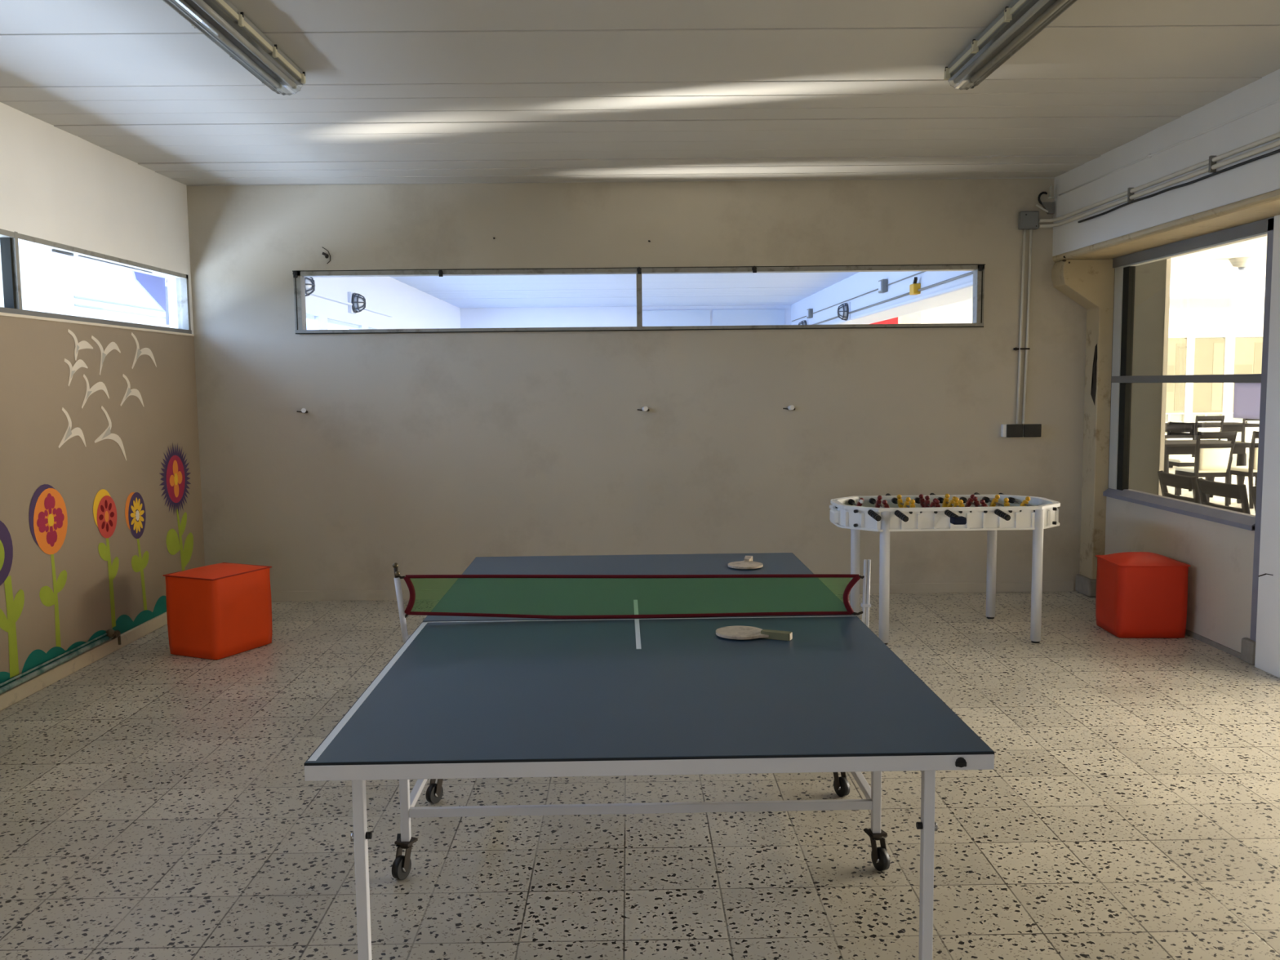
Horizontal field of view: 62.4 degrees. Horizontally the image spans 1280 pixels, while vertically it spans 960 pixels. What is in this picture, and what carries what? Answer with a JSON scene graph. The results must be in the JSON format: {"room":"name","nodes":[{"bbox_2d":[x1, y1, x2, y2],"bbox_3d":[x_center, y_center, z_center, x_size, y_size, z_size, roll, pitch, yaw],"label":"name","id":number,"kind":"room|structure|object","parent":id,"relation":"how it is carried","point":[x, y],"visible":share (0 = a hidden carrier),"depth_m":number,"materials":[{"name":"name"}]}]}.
{"room":"game room","nodes":[
{"label":"game room","id":0,"kind":"room"},
{"bbox_2d":[17,242,167,278],"bbox_3d":[-3.585,-1.945,11.331,0.345,0.168,29.000,-1,5,-1],"label":"ceiling","id":1,"kind":"structure","parent":0,"point":[19,243],"depth_m":7.11,"materials":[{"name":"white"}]},
{"bbox_2d":[132,271,165,311],"bbox_3d":[-3.829,-1.639,8.845,0.640,0.420,0.700,-1,5,-1],"label":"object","id":2,"kind":"object","parent":1,"relation":"attached to","point":[154,286],"visible":0.32,"depth_m":8.93,"materials":[{"name":"blue"}]},
{"bbox_2d":[164,278,169,324],"bbox_3d":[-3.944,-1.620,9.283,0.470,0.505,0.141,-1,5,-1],"label":"downpipe","id":3,"kind":"object","parent":1,"relation":"attached to","point":[166,283],"visible":0.11,"depth_m":9.25,"materials":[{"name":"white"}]},
{"bbox_2d":[0,102,204,687],"bbox_3d":[-3.223,-0.159,2.316,0.155,3.107,10.714,-1,5,-1],"label":"wall","id":4,"kind":"structure","parent":0,"point":[100,491],"depth_m":6.11,"materials":[{"name":"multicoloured paint"}]},
{"bbox_2d":[0,520,24,678],"bbox_3d":[-3.168,0.585,5.232,0.003,0.836,0.424,-1,5,-1],"label":"flower","id":5,"kind":"object","parent":4,"relation":"on","point":[11,542],"depth_m":5.34,"materials":[{"name":"green paint"}]},
{"bbox_2d":[29,484,67,647],"bbox_3d":[-3.175,0.474,5.708,0.004,0.911,0.373,-1,5,-1],"label":"flower","id":6,"kind":"object","parent":4,"relation":"on","point":[48,503],"depth_m":5.68,"materials":[{"name":"orange paint"}]},
{"bbox_2d":[0,628,120,693],"bbox_3d":[-3.106,1.211,3.342,0.068,0.120,6.106,-1,5,-1],"label":"pipe","id":7,"kind":"object","parent":4,"relation":"attached to","point":[110,633],"visible":1,"depth_m":5.72,"materials":[{"name":"grey metal"}]},
{"bbox_2d":[105,628,120,644],"bbox_3d":[-3.146,0.940,6.317,0.062,0.120,0.132,-2,5,-13],"label":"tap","id":8,"kind":"object","parent":7,"relation":"on","point":[110,633],"depth_m":6.27,"materials":[{"name":"gold metal"}]},
{"bbox_2d":[0,612,167,711],"bbox_3d":[-3.124,1.349,2.450,0.022,0.078,10.704,-1,5,-1],"label":"baseboard","id":9,"kind":"structure","parent":4,"relation":"attached to","point":[15,695],"depth_m":5.91,"materials":[{"name":"beige tile"}]},
{"bbox_2d":[0,228,194,336],"bbox_3d":[-3.235,-0.941,4.198,0.128,0.436,6.804,-1,5,-1],"label":"window","id":10,"kind":"structure","parent":4,"relation":"in","point":[9,240],"depth_m":5.91,"materials":[{"name":"metal"}]},
{"bbox_2d":[93,488,119,627],"bbox_3d":[-3.181,0.472,6.321,0.002,0.842,0.280,-1,5,-1],"label":"flower","id":11,"kind":"object","parent":4,"relation":"on","point":[105,504],"depth_m":6.31,"materials":[{"name":"orange paint"}]},
{"bbox_2d":[124,492,148,610],"bbox_3d":[-3.185,0.470,6.714,0.004,0.797,0.291,-1,5,-1],"label":"flower","id":12,"kind":"object","parent":4,"relation":"on","point":[136,511],"depth_m":6.70,"materials":[{"name":"yellow paint"}]},
{"bbox_2d":[159,442,193,570],"bbox_3d":[-3.193,0.279,7.306,0.003,1.090,0.522,-1,5,-1],"label":"flower","id":13,"kind":"object","parent":4,"relation":"on","point":[175,468],"depth_m":7.28,"materials":[{"name":"purple paint"}]},
{"bbox_2d":[305,276,460,329],"bbox_3d":[-3.330,-1.211,13.843,0.200,3.107,12.136,-1,5,-1],"label":"wall","id":14,"kind":"structure","parent":0,"point":[391,303],"depth_m":13.29,"materials":[{"name":"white paint"}]},
{"bbox_2d":[304,277,315,296],"bbox_3d":[-3.159,-1.841,9.989,0.177,0.231,0.226,-1,5,-1],"label":"wall lamp","id":15,"kind":"object","parent":14,"relation":"attached to","point":[309,283],"visible":0.42,"depth_m":9.95,"materials":[{"name":"grey"}]},
{"bbox_2d":[306,314,372,328],"bbox_3d":[-3.346,-1.224,13.997,0.050,1.465,12.346,-1,5,-1],"label":"window","id":16,"kind":"structure","parent":14,"relation":"in","point":[308,317],"depth_m":11.58,"materials":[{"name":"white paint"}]},
{"bbox_2d":[347,291,365,314],"bbox_3d":[-3.181,-1.998,11.933,0.177,0.231,0.226,-1,5,-1],"label":"wall lamp","id":17,"kind":"object","parent":14,"relation":"attached to","point":[358,303],"visible":1,"depth_m":11.86,"materials":[{"name":"grey"}]},
{"bbox_2d":[390,271,858,307],"bbox_3d":[-0.197,-2.753,13.737,6.198,0.123,12.136,-1,5,-1],"label":"ceiling","id":18,"kind":"structure","parent":0,"point":[746,288],"depth_m":16.10,"materials":[{"name":"white paint"}]},
{"bbox_2d":[460,304,791,328],"bbox_3d":[-0.076,-1.807,19.979,6.945,3.107,0.180,-1,5,-1],"label":"wall","id":19,"kind":"structure","parent":0,"point":[706,315],"depth_m":19.79,"materials":[{"name":"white paint"}]},
{"bbox_2d":[0,452,1279,959],"bbox_3d":[6.256,0.652,10.071,19.300,0.120,26.200,-1,5,-1],"label":"floor","id":20,"kind":"structure","parent":0,"point":[156,803],"depth_m":3.75,"materials":[{"name":"tile"}]},
{"bbox_2d":[163,562,272,659],"bbox_3d":[-2.531,0.763,6.373,0.399,0.509,0.470,2,6,24],"label":"pouf","id":21,"kind":"object","parent":20,"relation":"on","point":[223,610],"visible":1,"depth_m":6.20,"materials":[{"name":"red"}]},
{"bbox_2d":[167,563,267,579],"bbox_3d":[-2.534,0.529,6.351,0.388,0.038,0.459,2,6,24],"label":"ottoman top","id":22,"kind":"object","parent":21,"relation":"on","point":[219,571],"depth_m":6.25,"materials":[{"name":"leather"}]},
{"bbox_2d":[303,552,994,959],"bbox_3d":[-0.005,0.859,3.701,1.600,0.760,2.748,-1,5,-1],"label":"table","id":23,"kind":"object","parent":20,"relation":"on","point":[463,697],"visible":1,"depth_m":2.83,"materials":[{"name":"blue"}]},
{"bbox_2d":[350,832,354,841],"bbox_3d":[-0.639,0.796,2.357,0.008,0.019,0.020,-1,5,-1],"label":"washer","id":24,"kind":"object","parent":23,"relation":"in","point":[352,837],"depth_m":2.35,"materials":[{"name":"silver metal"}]},
{"bbox_2d":[392,559,871,642],"bbox_3d":[-0.024,0.413,3.663,1.652,0.278,0.024,-1,5,-1],"label":"net","id":25,"kind":"object","parent":23,"relation":"attached to","point":[856,577],"visible":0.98,"depth_m":3.66,"materials":[{"name":"green fabric"}]},
{"bbox_2d":[728,555,763,568],"bbox_3d":[0.474,0.368,4.708,0.154,0.022,0.249,0,5,11],"label":"paddle","id":26,"kind":"object","parent":23,"relation":"on","point":[748,563],"visible":1,"depth_m":4.65,"materials":[{"name":"brown wood"}]},
{"bbox_2d":[715,626,792,640],"bbox_3d":[0.364,0.490,3.389,0.249,0.022,0.154,2,6,24],"label":"paddle","id":27,"kind":"object","parent":23,"relation":"on","point":[741,633],"visible":1,"depth_m":3.36,"materials":[{"name":"brown wood"}]},
{"bbox_2d":[934,822,937,831],"bbox_3d":[0.663,0.780,2.379,0.008,0.019,0.020,-1,5,-1],"label":"washer","id":28,"kind":"object","parent":23,"relation":"in","point":[935,824],"depth_m":2.37,"materials":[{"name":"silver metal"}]},
{"bbox_2d":[829,492,1060,644],"bbox_3d":[1.882,0.527,6.615,1.385,0.850,0.986,-1,5,-1],"label":"foosball table","id":29,"kind":"object","parent":20,"relation":"on","point":[886,513],"visible":0.99,"depth_m":6.30,"materials":[{"name":"white plastic"}]},
{"bbox_2d":[1095,551,1191,638],"bbox_3d":[3.108,0.693,6.565,0.419,0.496,0.394,0,5,2],"label":"pouf","id":30,"kind":"object","parent":20,"relation":"on","point":[1139,594],"visible":1,"depth_m":6.38,"materials":[{"name":"red leather"}]},
{"bbox_2d":[1098,551,1185,565],"bbox_3d":[3.106,0.473,6.545,0.408,0.055,0.383,0,5,2],"label":"ottoman top","id":31,"kind":"object","parent":30,"relation":"on","point":[1126,558],"depth_m":6.45,"materials":[{"name":"red leather"}]},
{"bbox_2d":[1157,470,1201,503],"bbox_3d":[3.833,0.418,7.131,0.541,0.935,0.486,-1,5,1],"label":"dining chair","id":32,"kind":"object","parent":20,"relation":"on","point":[1188,482],"visible":0.25,"depth_m":7.01,"materials":[{"name":"brown wood"}]},
{"bbox_2d":[1164,423,1195,494],"bbox_3d":[7.451,-0.290,14.458,0.486,0.935,0.541,-1,5,-1],"label":"dining chair","id":33,"kind":"object","parent":20,"relation":"on","point":[1179,460],"visible":0.48,"depth_m":14.61,"materials":[{"name":"brown wood"}]},
{"bbox_2d":[1166,421,1195,472],"bbox_3d":[7.601,-0.362,15.226,0.541,0.935,0.486,-2,5,-15],"label":"dining chair","id":34,"kind":"object","parent":20,"relation":"on","point":[1169,433],"visible":0.18,"depth_m":15.31,"materials":[{"name":"brown wood"}]},
{"bbox_2d":[1174,431,1237,506],"bbox_3d":[6.851,-0.135,12.828,0.486,0.935,0.541,-1,5,-3],"label":"dining chair","id":35,"kind":"object","parent":20,"relation":"on","point":[1210,460],"visible":0.93,"depth_m":12.62,"materials":[{"name":"brown wood"}]},
{"bbox_2d":[1164,439,1250,503],"bbox_3d":[7.012,-0.111,13.525,1.150,0.755,0.850,-1,5,-1],"label":"dining table","id":36,"kind":"object","parent":20,"relation":"on","point":[1171,446],"visible":0.23,"depth_m":13.14,"materials":[{"name":"brown wood"}]},
{"bbox_2d":[1164,422,1250,467],"bbox_3d":[10.003,-0.628,18.834,1.600,0.755,0.850,-1,5,-1],"label":"dining table","id":37,"kind":"object","parent":20,"relation":"on","point":[1227,426],"visible":0.11,"depth_m":18.45,"materials":[{"name":"brown wood"}]},
{"bbox_2d":[1195,415,1225,439],"bbox_3d":[9.562,-0.635,17.984,0.486,0.935,0.541,-1,5,-1],"label":"dining chair","id":38,"kind":"object","parent":20,"relation":"on","point":[1202,428],"visible":0.48,"depth_m":17.73,"materials":[{"name":"brown wood"}]},
{"bbox_2d":[1196,477,1250,514],"bbox_3d":[3.819,0.469,6.582,0.541,0.935,0.486,-1,5,-2],"label":"dining chair","id":39,"kind":"object","parent":20,"relation":"on","point":[1205,486],"visible":0.31,"depth_m":6.46,"materials":[{"name":"brown wood"}]},
{"bbox_2d":[1229,431,1258,508],"bbox_3d":[7.493,-0.142,12.835,0.486,0.935,0.541,-1,5,-6],"label":"dining chair","id":40,"kind":"object","parent":20,"relation":"on","point":[1251,471],"visible":0.3,"depth_m":12.65,"materials":[{"name":"brown wood"}]},
{"bbox_2d":[1235,418,1259,454],"bbox_3d":[10.361,-0.644,17.992,0.486,0.935,0.541,-1,5,-1],"label":"dining chair","id":41,"kind":"object","parent":20,"relation":"on","point":[1247,429],"visible":0.26,"depth_m":17.77,"materials":[{"name":"brown wood"}]},
{"bbox_2d":[1250,485,1256,511],"bbox_3d":[3.845,0.518,6.035,0.541,0.935,0.486,-1,5,-1],"label":"dining chair","id":42,"kind":"object","parent":20,"relation":"on","point":[1253,489],"visible":0.08,"depth_m":6.21,"materials":[{"name":"brown wood"}]},
{"bbox_2d":[0,0,1279,186],"bbox_3d":[-0.068,-1.701,2.211,6.198,0.123,10.714,-1,5,-1],"label":"ceiling","id":43,"kind":"structure","parent":0,"point":[393,91],"depth_m":5.11,"materials":[{"name":"white paint"}]},
{"bbox_2d":[162,0,306,95],"bbox_3d":[-1.609,-1.755,4.220,0.193,0.105,1.280,-1,5,-1],"label":"ceiling light","id":44,"kind":"object","parent":43,"relation":"attached to","point":[220,21],"visible":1,"depth_m":4.21,"materials":[{"name":"grey metal"}]},
{"bbox_2d":[944,0,1077,89],"bbox_3d":[1.496,-1.791,4.252,0.193,0.105,1.280,-1,5,-1],"label":"ceiling light","id":45,"kind":"object","parent":43,"relation":"attached to","point":[1020,21],"visible":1,"depth_m":4.28,"materials":[{"name":"grey metal"}]},
{"bbox_2d":[186,177,1171,591],"bbox_3d":[0.241,-0.694,7.766,7.205,3.107,0.180,-1,5,-1],"label":"wall","id":46,"kind":"structure","parent":0,"point":[423,453],"depth_m":7.69,"materials":[{"name":"beige paint"}]},
{"bbox_2d":[296,408,307,413],"bbox_3d":[-2.443,-0.503,7.660,0.084,0.038,0.053,4,7,43],"label":"peg","id":47,"kind":"object","parent":46,"relation":"attached to","point":[303,410],"visible":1,"depth_m":7.63,"materials":[{"name":"white plastic"}]},
{"bbox_2d":[321,247,330,263],"bbox_3d":[-2.246,-1.606,7.550,0.062,0.121,0.058,-1,5,-1],"label":"bolt","id":48,"kind":"object","parent":46,"relation":"attached to","point":[326,255],"visible":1,"depth_m":7.56,"materials":[{"name":"metal"}]},
{"bbox_2d":[292,263,985,333],"bbox_3d":[0.002,-1.308,7.659,4.986,0.454,0.118,-1,5,-1],"label":"window","id":49,"kind":"structure","parent":46,"relation":"in","point":[978,270],"depth_m":7.62,"materials":[{"name":"metal"}]},
{"bbox_2d":[637,406,648,411],"bbox_3d":[0.027,-0.518,7.686,0.084,0.038,0.053,4,7,43],"label":"peg","id":50,"kind":"object","parent":46,"relation":"attached to","point":[644,408],"visible":1,"depth_m":7.67,"materials":[{"name":"white plastic"}]},
{"bbox_2d":[271,581,1074,601],"bbox_3d":[0.023,0.827,7.816,6.395,0.075,0.012,-1,5,-1],"label":"baseboard","id":51,"kind":"structure","parent":46,"relation":"attached to","point":[1047,586],"depth_m":7.83,"materials":[{"name":"beige paint"}]},
{"bbox_2d":[782,404,795,409],"bbox_3d":[1.089,-0.527,7.697,0.084,0.038,0.053,4,7,43],"label":"peg","id":52,"kind":"object","parent":46,"relation":"attached to","point":[792,406],"visible":1,"depth_m":7.67,"materials":[{"name":"white plastic"}]},
{"bbox_2d":[1000,423,1041,437],"bbox_3d":[2.770,-0.362,7.713,0.293,0.095,0.062,-1,5,-1],"label":"wall socket","id":53,"kind":"object","parent":46,"relation":"attached to","point":[1021,430],"visible":1,"depth_m":7.68,"materials":[{"name":"black plastic"}]},
{"bbox_2d":[1013,229,1032,423],"bbox_3d":[2.771,-1.107,7.662,0.112,1.395,0.029,-1,5,-1],"label":"conduit","id":54,"kind":"object","parent":46,"relation":"attached to","point":[1020,348],"visible":1,"depth_m":7.66,"materials":[{"name":"metal"}]},
{"bbox_2d":[1017,211,1039,229],"bbox_3d":[2.786,-1.861,7.577,0.132,0.124,0.062,-1,5,-1],"label":"junction box","id":55,"kind":"object","parent":46,"relation":"attached to","point":[1026,220],"visible":1,"depth_m":7.55,"materials":[{"name":"black plastic"}]},
{"bbox_2d":[1035,184,1056,213],"bbox_3d":[2.901,-2.004,7.533,0.139,0.203,0.086,-1,5,-1],"label":"wall bracket","id":56,"kind":"object","parent":46,"relation":"attached to","point":[1049,207],"visible":1,"depth_m":7.55,"materials":[{"name":"grey metal"}]},
{"bbox_2d":[1051,256,1115,597],"bbox_3d":[3.173,-0.380,7.625,0.391,2.446,0.244,-1,5,-1],"label":"pillar","id":57,"kind":"structure","parent":46,"relation":"attached to","point":[1089,282],"depth_m":7.55,"materials":[{"name":"beige paint"}]},
{"bbox_2d":[1038,132,1279,227],"bbox_3d":[2.955,-1.521,4.261,0.115,0.104,6.696,-1,5,-1],"label":"conduit","id":58,"kind":"object","parent":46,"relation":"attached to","point":[1213,166],"visible":1,"depth_m":5.86,"materials":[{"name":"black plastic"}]},
{"bbox_2d":[1058,98,1279,195],"bbox_3d":[3.005,-1.715,4.195,0.024,0.024,6.600,-1,5,-1],"label":"cable","id":59,"kind":"object","parent":46,"relation":"attached to","point":[1149,155],"visible":1,"depth_m":5.85,"materials":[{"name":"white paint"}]},
{"bbox_2d":[791,271,973,324],"bbox_3d":[3.178,-2.486,13.799,0.547,0.698,12.136,-1,5,-1],"label":"wall","id":60,"kind":"structure","parent":0,"point":[860,283],"depth_m":13.04,"materials":[{"name":"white paint"}]},
{"bbox_2d":[798,319,808,324],"bbox_3d":[2.785,-2.613,18.070,0.177,0.242,0.236,-1,5,-1],"label":"wall lamp","id":61,"kind":"object","parent":60,"relation":"attached to","point":[805,322],"visible":0.33,"depth_m":18.00,"materials":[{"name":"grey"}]},
{"bbox_2d":[806,308,813,318],"bbox_3d":[2.820,-2.772,17.604,0.085,0.150,0.200,-1,5,-1],"label":"box","id":62,"kind":"object","parent":60,"relation":"attached to","point":[809,311],"visible":1,"depth_m":17.51,"materials":[{"name":"blue paint"}]},
{"bbox_2d":[837,302,851,321],"bbox_3d":[2.823,-2.332,14.661,0.177,0.253,0.246,-1,5,-1],"label":"wall lamp","id":63,"kind":"object","parent":60,"relation":"attached to","point":[842,311],"visible":0.99,"depth_m":14.58,"materials":[{"name":"grey"}]},
{"bbox_2d":[791,271,973,324],"bbox_3d":[2.887,-2.312,13.780,0.026,0.216,11.800,-1,5,-1],"label":"conduit","id":64,"kind":"object","parent":60,"relation":"attached to","point":[971,272],"visible":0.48,"depth_m":12.05,"materials":[{"name":"grey metal"}]},
{"bbox_2d":[878,279,888,293],"bbox_3d":[2.877,-2.300,12.546,0.085,0.150,0.200,-1,5,-1],"label":"box","id":65,"kind":"object","parent":60,"relation":"attached to","point":[882,287],"visible":1,"depth_m":12.45,"materials":[{"name":"blue paint"}]},
{"bbox_2d":[909,276,920,294],"bbox_3d":[2.901,-2.042,11.129,0.080,0.173,0.189,-1,5,-1],"label":"box","id":66,"kind":"object","parent":60,"relation":"attached to","point":[913,287],"visible":0.99,"depth_m":11.07,"materials":[{"name":"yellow plastic"}]},
{"bbox_2d":[920,307,1264,452],"bbox_3d":[9.690,-1.060,10.707,12.380,3.100,24.700,-1,5,-1],"label":"wall","id":67,"kind":"structure","parent":0,"point":[1228,323],"depth_m":21.93,"materials":[{"name":"white paint"}]},
{"bbox_2d":[871,316,897,324],"bbox_3d":[3.950,-2.417,17.492,0.550,0.570,0.412,-1,5,-1],"label":"upper cabinet","id":68,"kind":"object","parent":67,"relation":"attached to","point":[892,321],"visible":0.02,"depth_m":17.28,"materials":[{"name":"red paint"}]},
{"bbox_2d":[897,311,920,324],"bbox_3d":[4.417,-1.581,17.579,0.375,3.000,0.400,-1,5,-1],"label":"trim","id":69,"kind":"structure","parent":67,"relation":"attached to","point":[912,318],"depth_m":17.29,"materials":[{"name":"beige paint"}]},
{"bbox_2d":[970,279,1265,299],"bbox_3d":[10.009,-2.852,15.668,11.600,0.240,0.300,-1,5,-1],"label":"trim","id":70,"kind":"structure","parent":67,"relation":"attached to","point":[1196,288],"depth_m":15.51,"materials":[{"name":"white paint"}]},
{"bbox_2d":[1164,337,1185,435],"bbox_3d":[11.075,-1.937,22.115,0.600,2.060,0.050,-1,5,-1],"label":"window","id":71,"kind":"structure","parent":67,"relation":"in","point":[1174,417],"depth_m":22.19,"materials":[{"name":"white paint"}]},
{"bbox_2d":[1165,338,1186,414],"bbox_3d":[11.073,-2.157,22.055,0.600,1.570,0.030,-1,5,-1],"label":"roller blind","id":72,"kind":"object","parent":71,"relation":"attached to","point":[1176,356],"visible":0.52,"depth_m":22.04,"materials":[{"name":"beige fabric"}]},
{"bbox_2d":[1191,337,1222,422],"bbox_3d":[11.855,-1.946,22.123,0.640,2.060,0.050,-1,5,-1],"label":"window","id":73,"kind":"structure","parent":67,"relation":"in","point":[1193,415],"depth_m":22.19,"materials":[{"name":"white paint"}]},
{"bbox_2d":[1191,337,1224,413],"bbox_3d":[11.853,-2.166,22.063,0.640,1.570,0.030,-1,5,-1],"label":"roller blind","id":74,"kind":"object","parent":73,"relation":"attached to","point":[1209,353],"visible":0.79,"depth_m":22.04,"materials":[{"name":"yellow fabric"}]},
{"bbox_2d":[1231,337,1262,435],"bbox_3d":[12.714,-1.956,22.132,0.680,2.060,0.050,-1,5,-1],"label":"window","id":75,"kind":"structure","parent":67,"relation":"in","point":[1233,420],"depth_m":22.19,"materials":[{"name":"white paint"}]},
{"bbox_2d":[1231,337,1262,413],"bbox_3d":[12.713,-2.176,22.072,0.680,1.570,0.030,-1,5,-1],"label":"roller blind","id":76,"kind":"object","parent":75,"relation":"attached to","point":[1248,351],"visible":0.36,"depth_m":22.03,"materials":[{"name":"beige fabric"}]},
{"bbox_2d":[924,235,1266,311],"bbox_3d":[9.673,-2.562,10.670,12.380,0.100,24.500,-1,5,-1],"label":"ceiling","id":77,"kind":"structure","parent":0,"point":[1213,263],"depth_m":14.27,"materials":[{"name":"white paint"}]},
{"bbox_2d":[1228,257,1257,270],"bbox_3d":[7.291,-2.611,12.798,0.300,0.140,0.300,-1,5,-1],"label":"ceiling lamp","id":78,"kind":"object","parent":77,"relation":"attached to","point":[1242,263],"visible":1,"depth_m":12.71,"materials":[{"name":"grey metal"}]},
{"bbox_2d":[1104,496,1254,653],"bbox_3d":[3.467,0.111,2.416,0.140,2.410,10.714,-1,5,-1],"label":"wall","id":79,"kind":"structure","parent":0,"point":[1220,557],"depth_m":6.32,"materials":[{"name":"beige paint"}]},
{"bbox_2d":[1052,68,1279,262],"bbox_3d":[3.307,-1.434,2.273,0.547,0.698,10.714,-1,5,-1],"label":"beam","id":80,"kind":"structure","parent":79,"relation":"attached to","point":[1248,193],"depth_m":5.91,"materials":[{"name":"white paint"}]},
{"bbox_2d":[1102,216,1274,665],"bbox_3d":[3.399,-0.279,6.683,0.160,2.412,2.095,-1,5,-1],"label":"window","id":81,"kind":"structure","parent":79,"relation":"in","point":[1122,377],"depth_m":6.68,"materials":[{"name":"grey paint"}]},
{"bbox_2d":[1233,382,1261,419],"bbox_3d":[3.384,-0.440,5.872,0.002,0.200,0.300,-1,5,-1],"label":"paper sheet","id":82,"kind":"object","parent":81,"relation":"attached to","point":[1246,400],"visible":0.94,"depth_m":5.89,"materials":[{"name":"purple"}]},
{"bbox_2d":[1185,629,1240,658],"bbox_3d":[3.358,0.913,6.734,0.010,0.030,1.770,-1,5,-1],"label":"baseboard","id":83,"kind":"structure","parent":79,"relation":"attached to","point":[1194,635],"depth_m":6.19,"materials":[{"name":"tile"}]},
{"bbox_2d":[1254,214,1279,678],"bbox_3d":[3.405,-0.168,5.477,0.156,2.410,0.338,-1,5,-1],"label":"door","id":84,"kind":"structure","parent":79,"relation":"in","point":[1267,659],"depth_m":5.57,"materials":[{"name":"white paint"}]},
{"label":"outside","id":85,"kind":"structure","parent":0,"visible":0},
{"bbox_2d":[0,244,169,327],"bbox_3d":[-9.272,-1.419,10.813,0.310,4.200,38.000,-1,5,-1],"label":"wall","id":86,"kind":"structure","parent":85,"point":[51,282],"depth_m":17.42,"materials":[{"name":"grey paint"}]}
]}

